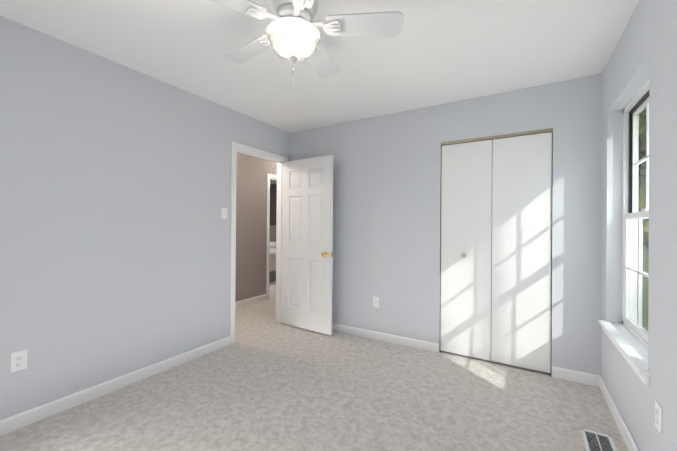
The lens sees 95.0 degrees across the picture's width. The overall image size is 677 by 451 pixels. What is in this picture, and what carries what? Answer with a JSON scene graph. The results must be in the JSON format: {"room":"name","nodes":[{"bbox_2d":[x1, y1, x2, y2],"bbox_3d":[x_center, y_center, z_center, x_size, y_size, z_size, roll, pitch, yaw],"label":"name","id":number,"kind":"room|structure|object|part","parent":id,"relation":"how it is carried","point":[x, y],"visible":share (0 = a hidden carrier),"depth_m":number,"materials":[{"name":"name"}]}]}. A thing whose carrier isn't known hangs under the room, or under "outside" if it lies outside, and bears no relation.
{"room":"bedroom","nodes":[
{"label":"bedroom","id":0,"kind":"room"},
{"bbox_2d":[0,16,289,419],"bbox_3d":[-1.649,0.007,2.446,0.115,2.440,3.980,0,0,31],"label":"wall","id":1,"kind":"structure","parent":0,"point":[115,198],"depth_m":2.24,"materials":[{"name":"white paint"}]},
{"bbox_2d":[10,350,26,372],"bbox_3d":[-1.927,0.818,1.871,0.008,0.116,0.072,0,0,31],"label":"electrical outlet","id":2,"kind":"object","parent":1,"relation":"attached to","point":[18,362],"visible":1,"depth_m":1.87,"materials":[{"name":"white plastic"}]},
{"bbox_2d":[0,336,229,435],"bbox_3d":[-1.838,1.180,2.019,0.013,0.088,2.778,0,0,31],"label":"baseboard","id":3,"kind":"structure","parent":1,"relation":"attached to","point":[24,418],"depth_m":2.22,"materials":[{"name":"white wood"}]},
{"bbox_2d":[221,208,226,218],"bbox_3d":[-1.155,-0.123,3.145,0.012,0.116,0.072,0,0,31],"label":"light switch","id":4,"kind":"object","parent":1,"relation":"attached to","point":[223,213],"visible":1,"depth_m":3.14,"materials":[{"name":"white plastic"}]},
{"bbox_2d":[230,141,287,344],"bbox_3d":[-0.941,0.182,3.629,0.155,2.107,0.894,0,0,31],"label":"trim","id":5,"kind":"structure","parent":1,"relation":"attached to","point":[279,160],"depth_m":3.48,"materials":[{"name":"white wood"}]},
{"bbox_2d":[281,155,332,335],"bbox_3d":[-0.391,0.218,3.694,0.774,2.020,0.169,0,0,35],"label":"door","id":6,"kind":"structure","parent":1,"relation":"in","point":[307,227],"depth_m":3.65,"materials":[{"name":"white wood"}]},
{"bbox_2d":[235,152,276,301],"bbox_3d":[-1.697,0.012,4.515,0.115,2.440,4.850,0,0,31],"label":"wall","id":7,"kind":"structure","parent":0,"point":[252,172],"depth_m":4.92,"materials":[{"name":"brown paint"}]},
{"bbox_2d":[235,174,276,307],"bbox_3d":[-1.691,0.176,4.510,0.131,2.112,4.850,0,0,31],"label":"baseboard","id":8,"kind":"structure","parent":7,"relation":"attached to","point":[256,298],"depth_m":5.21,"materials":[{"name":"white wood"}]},
{"bbox_2d":[270,184,276,224],"bbox_3d":[-1.257,0.027,8.662,3.395,2.440,0.115,0,0,31],"label":"wall","id":9,"kind":"structure","parent":0,"point":[273,196],"depth_m":8.96,"materials":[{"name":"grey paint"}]},
{"bbox_2d":[0,322,628,450],"bbox_3d":[-0.248,1.285,1.596,3.405,0.100,3.980,0,0,31],"label":"floor carpet","id":10,"kind":"object","parent":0,"point":[276,386],"visible":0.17,"depth_m":2.12,"materials":[{"name":"beige carpet"}]},
{"bbox_2d":[580,428,616,450],"bbox_3d":[1.463,1.245,1.727,0.145,0.006,0.335,0,0,31],"label":"air vent register","id":11,"kind":"object","parent":10,"relation":"on","point":[595,441],"visible":1,"depth_m":1.79,"materials":[{"name":"white plastic"}]},
{"bbox_2d":[0,0,638,132],"bbox_3d":[-0.229,-1.255,1.603,3.405,0.100,3.980,0,0,31],"label":"ceiling","id":12,"kind":"structure","parent":0,"point":[435,52],"depth_m":2.11,"materials":[{"name":"white paint"}]},
{"bbox_2d":[210,0,403,90],"bbox_3d":[-0.241,-0.945,1.602,1.050,0.521,1.062,0,0,31],"label":"fan","id":13,"kind":"object","parent":12,"relation":"hanging from","point":[293,35],"visible":1,"depth_m":1.53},
{"bbox_3d":[-0.228,-0.916,1.576,0.278,0.127,0.278,0,0,31],"label":"lamp shade","id":14,"kind":"part","parent":13,"relation":"part of","materials":[{"name":"white glass"}]},
{"bbox_2d":[290,74,601,375],"bbox_3d":[0.805,0.027,3.228,3.290,2.440,0.115,0,0,31],"label":"wall","id":15,"kind":"structure","parent":0,"point":[386,204],"depth_m":3.10,"materials":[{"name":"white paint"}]},
{"bbox_2d":[373,296,378,307],"bbox_3d":[0.410,0.835,3.386,0.072,0.116,0.008,0,0,31],"label":"electrical outlet","id":16,"kind":"object","parent":15,"relation":"attached to","point":[375,301],"visible":1,"depth_m":3.38,"materials":[{"name":"white plastic"}]},
{"bbox_2d":[332,323,438,352],"bbox_3d":[0.163,1.199,3.519,1.902,0.088,0.030,0,0,31],"label":"baseboard","id":17,"kind":"structure","parent":15,"relation":"attached to","point":[404,341],"depth_m":3.30,"materials":[{"name":"white wood"}]},
{"bbox_2d":[440,128,551,373],"bbox_3d":[1.397,0.218,2.828,0.903,2.061,0.079,0,0,31],"label":"bifold closet door","id":18,"kind":"structure","parent":15,"relation":"in","point":[496,206],"depth_m":2.79,"materials":[{"name":"white wood"}]},
{"bbox_2d":[439,129,552,373],"bbox_3d":[1.416,0.218,2.860,0.908,2.065,0.115,0,0,31],"label":"door frame","id":19,"kind":"structure","parent":15,"relation":"attached to","point":[551,255],"depth_m":2.62,"materials":[{"name":"silver metal"}]},
{"bbox_2d":[552,366,595,385],"bbox_3d":[1.885,1.209,2.497,0.273,0.088,0.013,0,0,31],"label":"baseboard","id":20,"kind":"structure","parent":15,"relation":"attached to","point":[557,372],"depth_m":2.48,"materials":[{"name":"white wood"}]},
{"bbox_2d":[601,0,676,450],"bbox_3d":[1.123,0.022,0.716,0.160,2.440,3.865,0,0,31],"label":"wall","id":21,"kind":"structure","parent":0,"point":[645,50],"depth_m":1.48,"materials":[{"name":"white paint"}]},
{"bbox_2d":[596,375,638,450],"bbox_3d":[1.070,1.198,0.806,0.013,0.088,3.750,0,0,31],"label":"baseboard","id":22,"kind":"structure","parent":21,"relation":"attached to","point":[628,439],"depth_m":1.94,"materials":[{"name":"white wood"}]},
{"bbox_2d":[598,79,650,385],"bbox_3d":[1.781,-0.031,1.851,0.200,1.603,0.964,0,0,31],"label":"window","id":23,"kind":"structure","parent":21,"relation":"in","point":[628,336],"depth_m":2.08,"materials":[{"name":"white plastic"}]},
{"bbox_2d":[655,400,661,433],"bbox_3d":[1.414,0.847,1.373,0.008,0.116,0.072,0,0,31],"label":"electrical outlet","id":24,"kind":"object","parent":21,"relation":"attached to","point":[658,416],"visible":1,"depth_m":1.36,"materials":[{"name":"white plastic"}]},
{"label":"outside","id":25,"kind":"structure","parent":0,"visible":0},
{"bbox_2d":[637,251,648,330],"bbox_3d":[43.413,4.548,-3.475,76.690,0.200,120.000,0,0,31],"label":"ground","id":26,"kind":"structure","parent":25,"point":[646,289],"depth_m":21.06,"materials":[{"name":"green plant"}]},
{"bbox_2d":[638,108,648,249],"bbox_3d":[9.744,-0.649,9.319,6.423,9.783,6.780,0,0,31],"label":"trees","id":27,"kind":"object","parent":26,"relation":"on","point":[643,118],"depth_m":8.13,"materials":[{"name":"green plant"}]},
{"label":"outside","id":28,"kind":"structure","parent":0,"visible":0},
{"bbox_2d":[235,294,275,336],"bbox_3d":[-1.233,1.285,4.227,1.220,0.100,5.080,0,0,31],"label":"floor","id":29,"kind":"structure","parent":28,"point":[253,316],"depth_m":4.25,"materials":[{"name":"beige carpet"}]},
{"bbox_2d":[269,281,275,295],"bbox_3d":[-2.222,1.286,7.181,3.515,0.100,3.630,0,0,31],"label":"floor carpet","id":30,"kind":"object","parent":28,"point":[272,287],"depth_m":6.10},
{"bbox_2d":[269,225,275,281],"bbox_3d":[-1.866,0.615,7.714,1.680,1.250,2.030,0,0,31],"label":"bed","id":31,"kind":"object","parent":30,"relation":"on","point":[272,260],"depth_m":6.93,"materials":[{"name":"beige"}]}
]}

